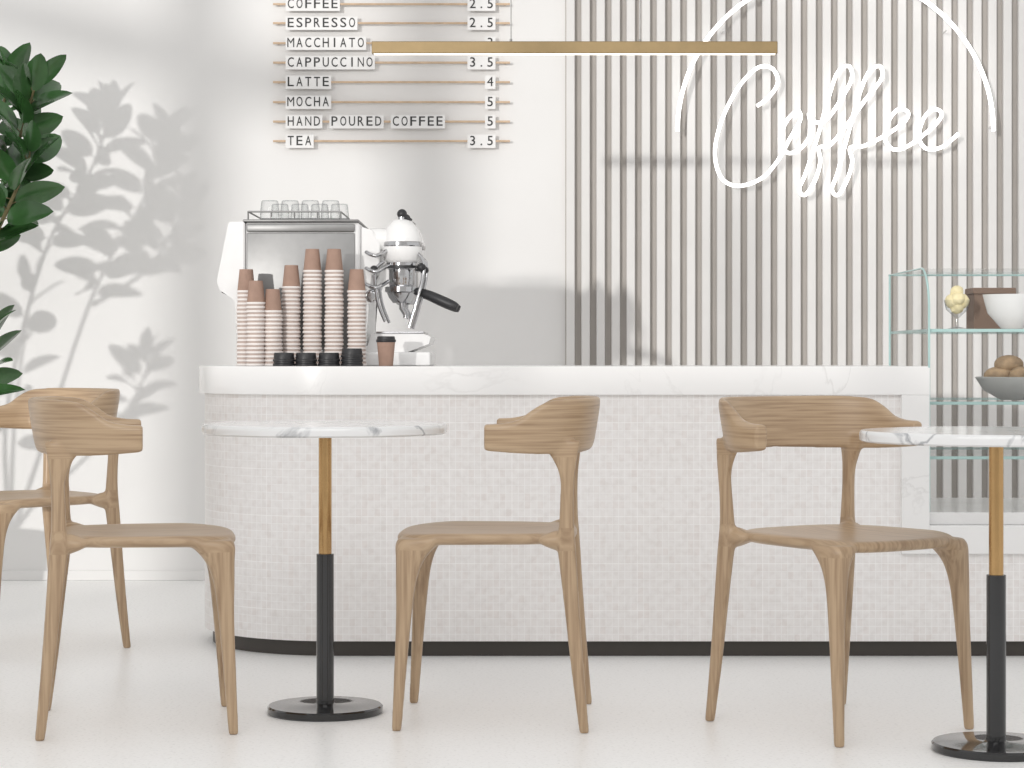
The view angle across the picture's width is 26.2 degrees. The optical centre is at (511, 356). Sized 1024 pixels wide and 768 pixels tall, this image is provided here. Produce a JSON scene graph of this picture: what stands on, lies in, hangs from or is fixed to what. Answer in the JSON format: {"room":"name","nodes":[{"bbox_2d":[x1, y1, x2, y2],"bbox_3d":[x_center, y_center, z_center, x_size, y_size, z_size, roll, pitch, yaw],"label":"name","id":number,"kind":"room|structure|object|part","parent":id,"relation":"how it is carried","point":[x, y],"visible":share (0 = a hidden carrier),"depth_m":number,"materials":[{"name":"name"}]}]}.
{"room":"cafe","nodes":[
{"label":"cafe","id":0,"kind":"room"},
{"bbox_2d":[0,0,564,569],"bbox_3d":[-2.000,-0.750,8.970,14.000,3.300,0.200,0,0,0],"label":"wall","id":1,"kind":"structure","parent":0,"point":[167,130],"depth_m":8.87,"materials":[{"name":"paint"}]},
{"bbox_2d":[1,570,204,579],"bbox_3d":[-4.395,0.880,8.864,9.210,0.040,0.012,0,0,0],"label":"baseboard","id":2,"kind":"structure","parent":1,"relation":"attached to","point":[6,574],"depth_m":8.86,"materials":[{"name":"paint"}]},
{"bbox_2d":[273,0,509,147],"bbox_3d":[-0.484,-1.142,8.852,0.952,0.604,0.036,0,0,0],"label":"letter board","id":3,"kind":"object","parent":1,"relation":"attached to","point":[292,23],"visible":0.98,"depth_m":8.84,"materials":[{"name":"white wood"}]},
{"bbox_2d":[565,0,1023,497],"bbox_3d":[2.208,-0.600,8.849,3.985,3.000,0.042,0,0,0],"label":"wall panel","id":4,"kind":"object","parent":1,"relation":"attached to","point":[667,262],"visible":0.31,"depth_m":8.83,"materials":[{"name":"white wood"}]},
{"bbox_2d":[675,0,995,196],"bbox_3d":[1.287,-1.085,8.787,1.273,0.900,0.106,0,0,0],"label":"coffee sign","id":5,"kind":"object","parent":4,"relation":"attached to","point":[856,108],"visible":1,"depth_m":8.74,"materials":[{"name":"white plastic"}]},
{"bbox_2d":[0,580,1023,767],"bbox_3d":[-2.000,0.950,2.835,14.000,0.100,12.470,0,0,0],"label":"floor","id":6,"kind":"structure","parent":0,"point":[155,702],"depth_m":5.67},
{"bbox_2d":[0,42,71,394],"bbox_3d":[-2.052,-0.136,8.078,0.897,2.073,0.693,0,0,0],"label":"rubber plant","id":7,"kind":"object","parent":6,"relation":"on","point":[28,86],"visible":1,"depth_m":7.98,"materials":[{"name":"green plant"}]},
{"bbox_2d":[0,388,130,647],"bbox_3d":[-1.499,0.499,6.839,0.508,0.801,0.562,0,0,-40],"label":"dining chair","id":8,"kind":"object","parent":6,"relation":"on","point":[14,414],"visible":0.59,"depth_m":6.79,"materials":[{"name":"brown wood"}]},
{"bbox_2d":[28,396,237,740],"bbox_3d":[-0.934,0.499,5.417,0.508,0.801,0.562,0,0,-10],"label":"dining chair","id":9,"kind":"object","parent":6,"relation":"on","point":[64,429],"visible":1,"depth_m":5.20,"materials":[{"name":"brown wood"}]},
{"bbox_2d":[202,420,447,721],"bbox_3d":[-0.473,0.534,5.570,0.620,0.732,0.620,0,0,0],"label":"bistro table","id":10,"kind":"object","parent":6,"relation":"on","point":[322,707],"visible":1,"depth_m":5.55,"materials":[{"name":"stone"}]},
{"bbox_3d":[-0.473,0.347,5.570,0.100,0.306,0.100,0,0,0],"label":"brass post","id":11,"kind":"part","parent":10,"relation":"part of","materials":[{"name":"gold metal"}]},
{"bbox_2d":[392,396,599,732],"bbox_3d":[-0.030,0.499,5.499,0.508,0.801,0.562,0,0,3],"label":"dining chair","id":12,"kind":"object","parent":6,"relation":"on","point":[562,428],"visible":1,"depth_m":5.29,"materials":[{"name":"brown wood"}]},
{"bbox_2d":[199,365,1023,655],"bbox_3d":[0.726,0.464,7.050,3.448,0.872,0.936,0,0,0],"label":"counter","id":13,"kind":"object","parent":6,"relation":"on","point":[648,490],"depth_m":6.60,"materials":[{"name":"tile"}]},
{"bbox_2d":[236,249,366,365],"bbox_3d":[-0.649,-0.153,6.747,0.404,0.360,0.125,0,0,0],"label":"paper cups","id":14,"kind":"object","parent":13,"relation":"on","point":[261,324],"visible":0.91,"depth_m":6.75,"materials":[{"name":"white paper"}]},
{"bbox_2d":[273,348,362,365],"bbox_3d":[-0.587,0.001,6.655,0.274,0.053,0.068,0,0,0],"label":"lids","id":15,"kind":"object","parent":13,"relation":"on","point":[350,356],"visible":1,"depth_m":6.63,"materials":[{"name":"black plastic"}]},
{"bbox_2d":[217,209,460,365],"bbox_3d":[-0.545,-0.234,7.105,0.758,0.523,0.530,0,0,0],"label":"espresso machine","id":16,"kind":"object","parent":13,"relation":"on","point":[265,246],"visible":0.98,"depth_m":6.89,"materials":[{"name":"white metal"}]},
{"bbox_3d":[-0.685,-0.447,7.115,0.297,0.028,0.375,0,0,0],"label":"cup rail","id":17,"kind":"part","parent":16,"relation":"part of","materials":[{"name":"metal"}]},
{"bbox_3d":[-0.662,-0.220,6.894,0.339,0.394,0.012,0,0,0],"label":"panel","id":18,"kind":"part","parent":16,"relation":"part of","materials":[{"name":"metal"}]},
{"bbox_2d":[243,219,367,228],"bbox_3d":[-0.662,-0.427,7.130,0.364,0.008,0.480,0,0,0],"label":"tray","id":19,"kind":"object","parent":16,"relation":"on","point":[247,223],"depth_m":6.89,"materials":[{"name":"metal"}]},
{"bbox_2d":[376,336,395,365],"bbox_3d":[-0.384,-0.018,6.700,0.061,0.090,0.061,0,0,0],"label":"cup","id":20,"kind":"object","parent":13,"relation":"on","point":[385,344],"visible":1,"depth_m":6.68,"materials":[{"name":"brown paper"}]},
{"bbox_3d":[-0.384,-0.054,6.700,0.061,0.018,0.061,0,0,0],"label":"cup lid","id":21,"kind":"part","parent":20,"relation":"part of","materials":[{"name":"black plastic"}]},
{"bbox_2d":[199,365,929,394],"bbox_3d":[0.126,0.070,7.050,2.248,0.085,0.936,0,0,0],"label":"countertop","id":22,"kind":"structure","parent":13,"relation":"on","point":[224,379],"depth_m":6.58,"materials":[{"name":"white stone"}]},
{"bbox_2d":[888,267,1023,524],"bbox_3d":[1.837,0.115,6.974,1.167,0.780,0.700,0,0,0],"label":"glass display case","id":23,"kind":"object","parent":13,"relation":"on","point":[943,511],"visible":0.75,"depth_m":6.75,"materials":[{"name":"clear glass"}]},
{"bbox_2d":[945,285,969,313],"bbox_3d":[1.388,-0.154,6.860,0.084,0.137,0.084,0,0,0],"label":"ice cream","id":24,"kind":"object","parent":23,"relation":"on","point":[956,300],"visible":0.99,"depth_m":6.84,"materials":[{"name":"yellow food"}]},
{"bbox_2d":[965,288,1015,328],"bbox_3d":[1.539,-0.153,7.080,0.138,0.135,0.128,0,0,0],"label":"box","id":25,"kind":"object","parent":23,"relation":"on","point":[977,317],"visible":0.5,"depth_m":7.02,"materials":[{"name":"brown wood"}]},
{"bbox_2d":[975,355,1023,399],"bbox_3d":[1.570,0.063,6.830,0.260,0.139,0.260,0,0,0],"label":"bread bowl","id":26,"kind":"object","parent":23,"relation":"on","point":[1005,380],"visible":1,"depth_m":6.78,"materials":[{"name":"grey ceramic"}]},
{"bbox_2d":[983,294,1023,328],"bbox_3d":[1.554,-0.140,6.840,0.180,0.108,0.180,0,0,0],"label":"bowl","id":27,"kind":"object","parent":23,"relation":"on","point":[1007,310],"visible":0.89,"depth_m":6.78,"materials":[{"name":"ceramic"}]},
{"bbox_3d":[1.808,0.351,7.050,1.284,0.477,0.936,0,0,0],"label":"quartz frame","id":28,"kind":"part","parent":13,"relation":"part of","materials":[{"name":"white stone"}]},
{"bbox_2d":[705,396,973,746],"bbox_3d":[0.794,0.499,5.392,0.562,0.801,0.508,0,0,-35],"label":"dining chair","id":29,"kind":"object","parent":6,"relation":"on","point":[748,423],"visible":0.98,"depth_m":5.40,"materials":[{"name":"brown wood"}]},
{"bbox_2d":[859,426,1023,761],"bbox_3d":[1.107,0.534,5.030,0.620,0.732,0.620,0,0,0],"label":"bistro table","id":30,"kind":"object","parent":6,"relation":"on","point":[994,744],"visible":1,"depth_m":5.01,"materials":[{"name":"stone"}]},
{"bbox_3d":[1.107,0.347,5.030,0.100,0.306,0.100,0,0,0],"label":"brass post","id":31,"kind":"part","parent":30,"relation":"part of","materials":[{"name":"gold metal"}]},
{"bbox_3d":[0.250,-2.390,7.850,1.500,0.100,2.020,0,0,0],"label":"ceiling beam","id":32,"kind":"structure","parent":0,"visible":0},
{"bbox_2d":[372,0,777,54],"bbox_3d":[0.196,-1.644,6.900,1.270,1.391,0.060,0,0,0],"label":"pendant lamp","id":33,"kind":"object","parent":32,"relation":"hanging from","point":[510,47],"visible":1,"depth_m":6.88,"materials":[{"name":"brown wood"}]}
]}

